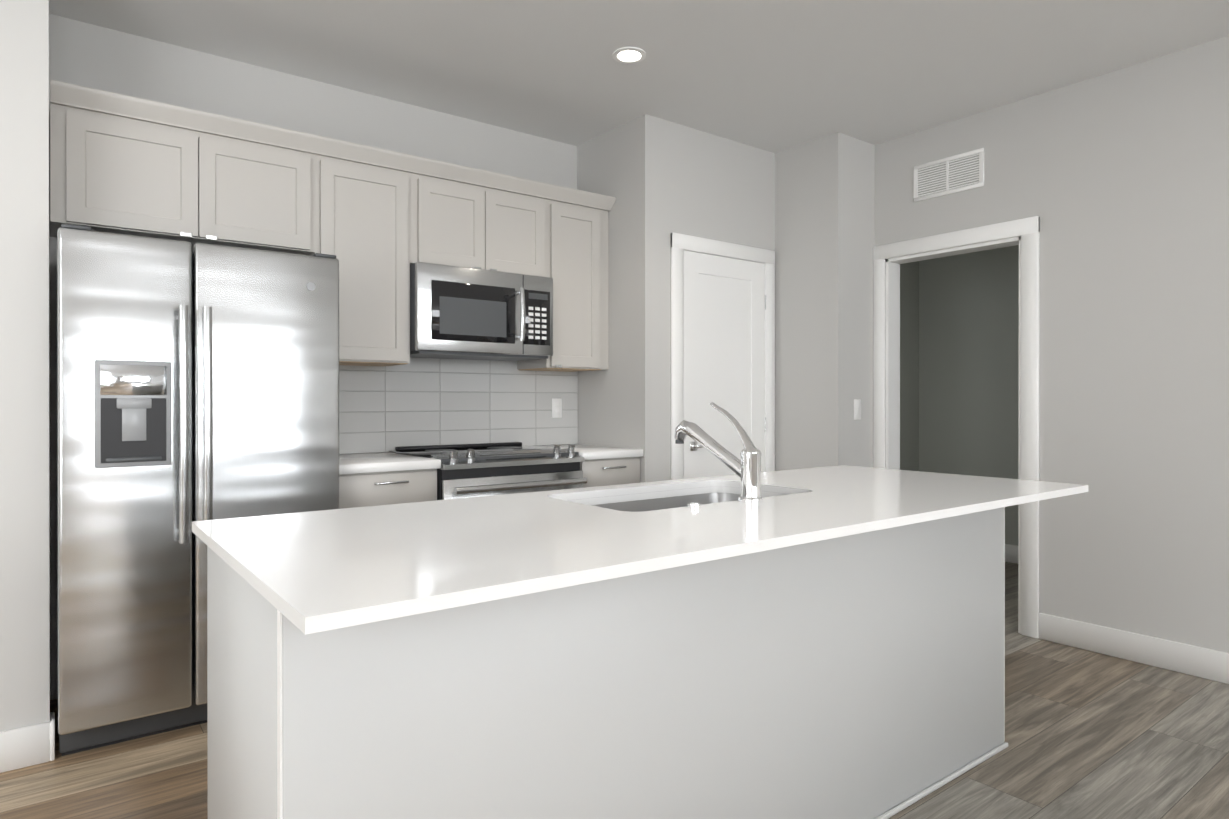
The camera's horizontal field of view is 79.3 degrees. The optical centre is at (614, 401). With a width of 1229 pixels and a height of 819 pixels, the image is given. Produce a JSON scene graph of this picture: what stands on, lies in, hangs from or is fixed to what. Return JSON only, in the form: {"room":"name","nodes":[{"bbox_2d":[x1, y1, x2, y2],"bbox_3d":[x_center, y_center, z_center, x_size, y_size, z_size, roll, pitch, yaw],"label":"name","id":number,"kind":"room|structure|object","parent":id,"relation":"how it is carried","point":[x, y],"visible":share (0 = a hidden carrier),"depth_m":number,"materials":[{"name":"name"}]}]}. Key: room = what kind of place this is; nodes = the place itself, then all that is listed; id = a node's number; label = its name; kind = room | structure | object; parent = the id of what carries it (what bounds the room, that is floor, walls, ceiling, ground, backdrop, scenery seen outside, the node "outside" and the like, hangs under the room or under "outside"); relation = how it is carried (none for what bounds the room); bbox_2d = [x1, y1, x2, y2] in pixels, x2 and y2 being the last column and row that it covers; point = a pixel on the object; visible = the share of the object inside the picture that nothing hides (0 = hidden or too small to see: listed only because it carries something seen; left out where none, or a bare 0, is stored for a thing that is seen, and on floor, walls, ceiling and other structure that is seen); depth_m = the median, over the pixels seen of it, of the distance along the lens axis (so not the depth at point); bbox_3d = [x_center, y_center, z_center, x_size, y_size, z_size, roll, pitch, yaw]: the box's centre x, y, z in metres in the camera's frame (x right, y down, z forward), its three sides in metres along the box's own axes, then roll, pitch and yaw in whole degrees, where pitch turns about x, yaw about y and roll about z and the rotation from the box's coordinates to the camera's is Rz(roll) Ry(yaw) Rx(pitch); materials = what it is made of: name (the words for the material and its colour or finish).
{"room":"kitchen","nodes":[
{"label":"kitchen","id":0,"kind":"room"},
{"bbox_2d":[0,0,49,731],"bbox_3d":[-3.032,-0.177,2.072,2.312,2.740,0.770,0,0,-37],"label":"wall","id":1,"kind":"structure","parent":0,"point":[24,393],"depth_m":2.43,"materials":[{"name":"grey paint"}]},
{"bbox_2d":[0,712,54,772],"bbox_3d":[-2.786,1.128,1.788,2.296,0.130,0.044,0,0,-37],"label":"baseboard","id":2,"kind":"structure","parent":1,"relation":"attached to","point":[26,746],"depth_m":2.42,"materials":[{"name":"white"}]},
{"bbox_2d":[49,14,576,699],"bbox_3d":[-1.286,-0.180,3.794,2.653,2.740,0.150,0,0,-37],"label":"wall","id":3,"kind":"structure","parent":0,"point":[111,60],"depth_m":3.41,"materials":[{"name":"grey paint"}]},
{"bbox_2d":[50,79,321,254],"bbox_3d":[-1.778,-0.907,3.104,0.927,0.496,0.343,0,0,-37],"label":"upper cabinet","id":4,"kind":"object","parent":3,"relation":"attached to","point":[120,163],"depth_m":2.94,"materials":[{"name":"grey wood"}]},
{"bbox_2d":[310,136,413,365],"bbox_3d":[-1.237,-0.670,3.517,0.435,0.972,0.343,0,0,-37],"label":"upper cabinet","id":5,"kind":"object","parent":3,"relation":"attached to","point":[376,221],"depth_m":3.40,"materials":[{"name":"grey wood"}]},
{"bbox_2d":[339,357,577,453],"bbox_3d":[-0.872,0.001,4.010,1.629,0.504,0.008,0,0,-37],"label":"tile backsplash","id":6,"kind":"structure","parent":3,"relation":"attached to","point":[423,401],"depth_m":4.00,"materials":[{"name":"white tile"}]},
{"bbox_2d":[552,398,561,417],"bbox_3d":[-0.341,0.036,4.404,0.070,0.115,0.008,0,0,-37],"label":"outlet","id":7,"kind":"object","parent":6,"relation":"attached to","point":[556,407],"visible":1,"depth_m":4.40,"materials":[{"name":"white plastic"}]},
{"bbox_2d":[414,155,553,278],"bbox_3d":[-0.760,-0.910,3.880,0.764,0.494,0.343,0,0,-37],"label":"upper cabinet","id":8,"kind":"object","parent":3,"relation":"attached to","point":[468,217],"depth_m":3.73,"materials":[{"name":"grey wood"}]},
{"bbox_2d":[410,262,552,360],"bbox_3d":[-0.726,-0.444,3.837,0.755,0.428,0.438,0,0,-37],"label":"microwave","id":9,"kind":"object","parent":8,"relation":"attached to","point":[456,312],"visible":0.98,"depth_m":3.67,"materials":[{"name":"grey metal"}]},
{"bbox_2d":[517,185,613,371],"bbox_3d":[-0.290,-0.671,4.240,0.420,0.972,0.343,0,0,-37],"label":"upper cabinet","id":10,"kind":"object","parent":3,"relation":"attached to","point":[581,218],"depth_m":4.11,"materials":[{"name":"grey wood"}]},
{"bbox_2d":[0,562,1228,818],"bbox_3d":[1.514,1.220,0.870,8.480,0.050,8.500,0,0,-37],"label":"floor","id":11,"kind":"structure","parent":0,"point":[1094,736],"depth_m":2.45,"materials":[{"name":"brown wood"}]},
{"bbox_2d":[57,223,338,755],"bbox_3d":[-1.641,0.304,2.931,0.898,1.775,0.754,0,0,-37],"label":"refrigerator","id":12,"kind":"object","parent":11,"relation":"on","point":[198,382],"visible":0.83,"depth_m":2.58,"materials":[{"name":"grey metal"}]},
{"bbox_2d":[339,469,436,508],"bbox_3d":[-1.144,0.744,3.415,0.443,0.892,0.603,0,0,-37],"label":"base cabinet","id":13,"kind":"object","parent":11,"relation":"on","point":[378,488],"depth_m":3.17,"materials":[{"name":"grey wood"}]},
{"bbox_2d":[389,442,586,499],"bbox_3d":[-0.627,0.703,3.741,0.782,0.975,0.711,0,0,-37],"label":"range","id":14,"kind":"object","parent":11,"relation":"on","point":[476,470],"visible":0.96,"depth_m":3.53,"materials":[{"name":"grey metal"}]},
{"bbox_2d":[207,482,1007,818],"bbox_3d":[0.219,0.745,2.119,2.355,0.896,0.682,0,0,-37],"label":"kitchen island","id":15,"kind":"object","parent":11,"relation":"on","point":[750,640],"depth_m":1.61,"materials":[{"name":"white quartz stone countertop"},{"name":"painted panel base"}]},
{"bbox_2d":[192,466,1087,637],"bbox_3d":[0.294,0.295,2.065,2.452,0.044,0.942,0,0,-37],"label":"island countertop","id":16,"kind":"structure","parent":15,"relation":"on","point":[323,571],"depth_m":1.53,"materials":[{"name":"white stone"}]},
{"bbox_2d":[568,486,788,511],"bbox_3d":[0.206,0.398,2.220,0.764,0.206,0.449,0,0,-37],"label":"sink","id":17,"kind":"object","parent":16,"relation":"in","point":[656,497],"depth_m":2.43,"materials":[{"name":"metal"}]},
{"bbox_2d":[674,402,771,501],"bbox_3d":[0.292,0.137,2.141,0.068,0.272,0.338,0,0,-37],"label":"faucet","id":18,"kind":"object","parent":16,"relation":"on","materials":[{"name":"silver metal"}]},
{"bbox_2d":[580,457,639,487],"bbox_3d":[-0.195,0.743,4.139,0.393,0.892,0.603,0,0,-37],"label":"base cabinet","id":19,"kind":"object","parent":11,"relation":"on","point":[612,471],"depth_m":3.89,"materials":[{"name":"grey wood"}]},
{"bbox_2d":[339,444,642,474],"bbox_3d":[-0.675,0.275,3.760,1.617,0.040,0.624,0,0,-37],"label":"countertop","id":20,"kind":"structure","parent":19,"relation":"on","point":[354,463],"depth_m":3.36,"materials":[{"name":"white stone"}]},
{"bbox_2d":[49,0,1228,152],"bbox_3d":[1.514,-1.585,0.865,8.480,0.080,8.500,0,0,-37],"label":"ceiling","id":21,"kind":"structure","parent":0,"point":[774,76],"depth_m":3.28,"materials":[{"name":"white paint"}]},
{"bbox_2d":[612,47,645,63],"bbox_3d":[0.066,-1.544,3.307,0.150,0.008,0.150,0,0,-37],"label":"recessed light","id":22,"kind":"object","parent":21,"relation":"in","point":[628,55],"visible":1,"depth_m":3.30,"materials":[{"name":"white"}]},
{"bbox_2d":[577,114,774,482],"bbox_3d":[0.344,-0.182,4.632,1.055,2.740,0.795,0,0,-37],"label":"wall","id":23,"kind":"structure","parent":0,"point":[661,180],"depth_m":4.15,"materials":[{"name":"grey paint"}]},
{"bbox_2d":[671,232,774,479],"bbox_3d":[0.653,0.126,4.355,0.850,2.125,0.021,0,0,-37],"label":"door frame","id":24,"kind":"structure","parent":23,"relation":"attached to","point":[679,242],"depth_m":4.19,"materials":[{"name":"white wood"}]},
{"bbox_2d":[684,250,765,478],"bbox_3d":[0.667,0.164,4.340,0.679,2.025,0.056,0,0,-37],"label":"closet door","id":25,"kind":"structure","parent":23,"relation":"in","point":[724,328],"depth_m":4.34,"materials":[{"name":"white wood"}]},
{"bbox_2d":[775,132,874,470],"bbox_3d":[1.095,-0.182,4.912,0.480,2.740,1.260,0,0,-37],"label":"wall","id":26,"kind":"structure","parent":0,"point":[824,215],"depth_m":4.40,"materials":[{"name":"grey paint"}]},
{"bbox_2d":[854,399,860,419],"bbox_3d":[1.432,0.044,4.371,0.070,0.120,0.009,0,0,-37],"label":"switch plate","id":27,"kind":"object","parent":26,"relation":"attached to","point":[857,409],"visible":1,"depth_m":4.37,"materials":[{"name":"white plastic"}]},
{"bbox_2d":[900,261,918,470],"bbox_3d":[1.879,-0.183,5.706,1.730,2.740,0.150,0,0,-37],"label":"wall","id":28,"kind":"structure","parent":0,"point":[909,366],"depth_m":6.00,"materials":[{"name":"grey paint"}]},
{"bbox_2d":[919,245,1018,545],"bbox_3d":[3.402,-0.182,5.012,0.150,2.740,2.800,0,0,-37],"label":"wall","id":29,"kind":"structure","parent":0,"point":[968,362],"depth_m":5.73,"materials":[{"name":"grey paint"}]},
{"bbox_2d":[1005,544,1017,563],"bbox_3d":[3.291,1.123,5.024,0.014,0.130,2.650,0,0,-37],"label":"baseboard","id":30,"kind":"structure","parent":29,"relation":"attached to","point":[1011,551],"depth_m":5.48,"materials":[{"name":"white wood"}]},
{"bbox_2d":[875,36,1228,652],"bbox_3d":[3.706,-0.177,1.786,0.120,2.740,6.900,0,0,-37],"label":"wall","id":31,"kind":"structure","parent":0,"point":[1117,182],"depth_m":3.44,"materials":[{"name":"grey paint"}]},
{"bbox_2d":[914,148,983,201],"bbox_3d":[1.846,-1.253,4.113,0.011,0.205,0.400,0,0,-37],"label":"air vent","id":32,"kind":"object","parent":31,"relation":"in","point":[951,174],"visible":1,"depth_m":4.10,"materials":[{"name":"grey metal"}]},
{"bbox_2d":[873,216,1039,637],"bbox_3d":[1.902,0.127,4.151,0.162,2.125,0.950,0,0,-37],"label":"door frame","id":33,"kind":"structure","parent":31,"relation":"attached to","point":[1027,231],"depth_m":3.84,"materials":[{"name":"white wood"}]},
{"bbox_2d":[1039,613,1228,683],"bbox_3d":[3.933,1.129,1.381,0.014,0.130,5.918,0,0,-37],"label":"baseboard","id":34,"kind":"structure","parent":31,"relation":"attached to","point":[1206,663],"depth_m":3.39,"materials":[{"name":"white wood"}]}
]}

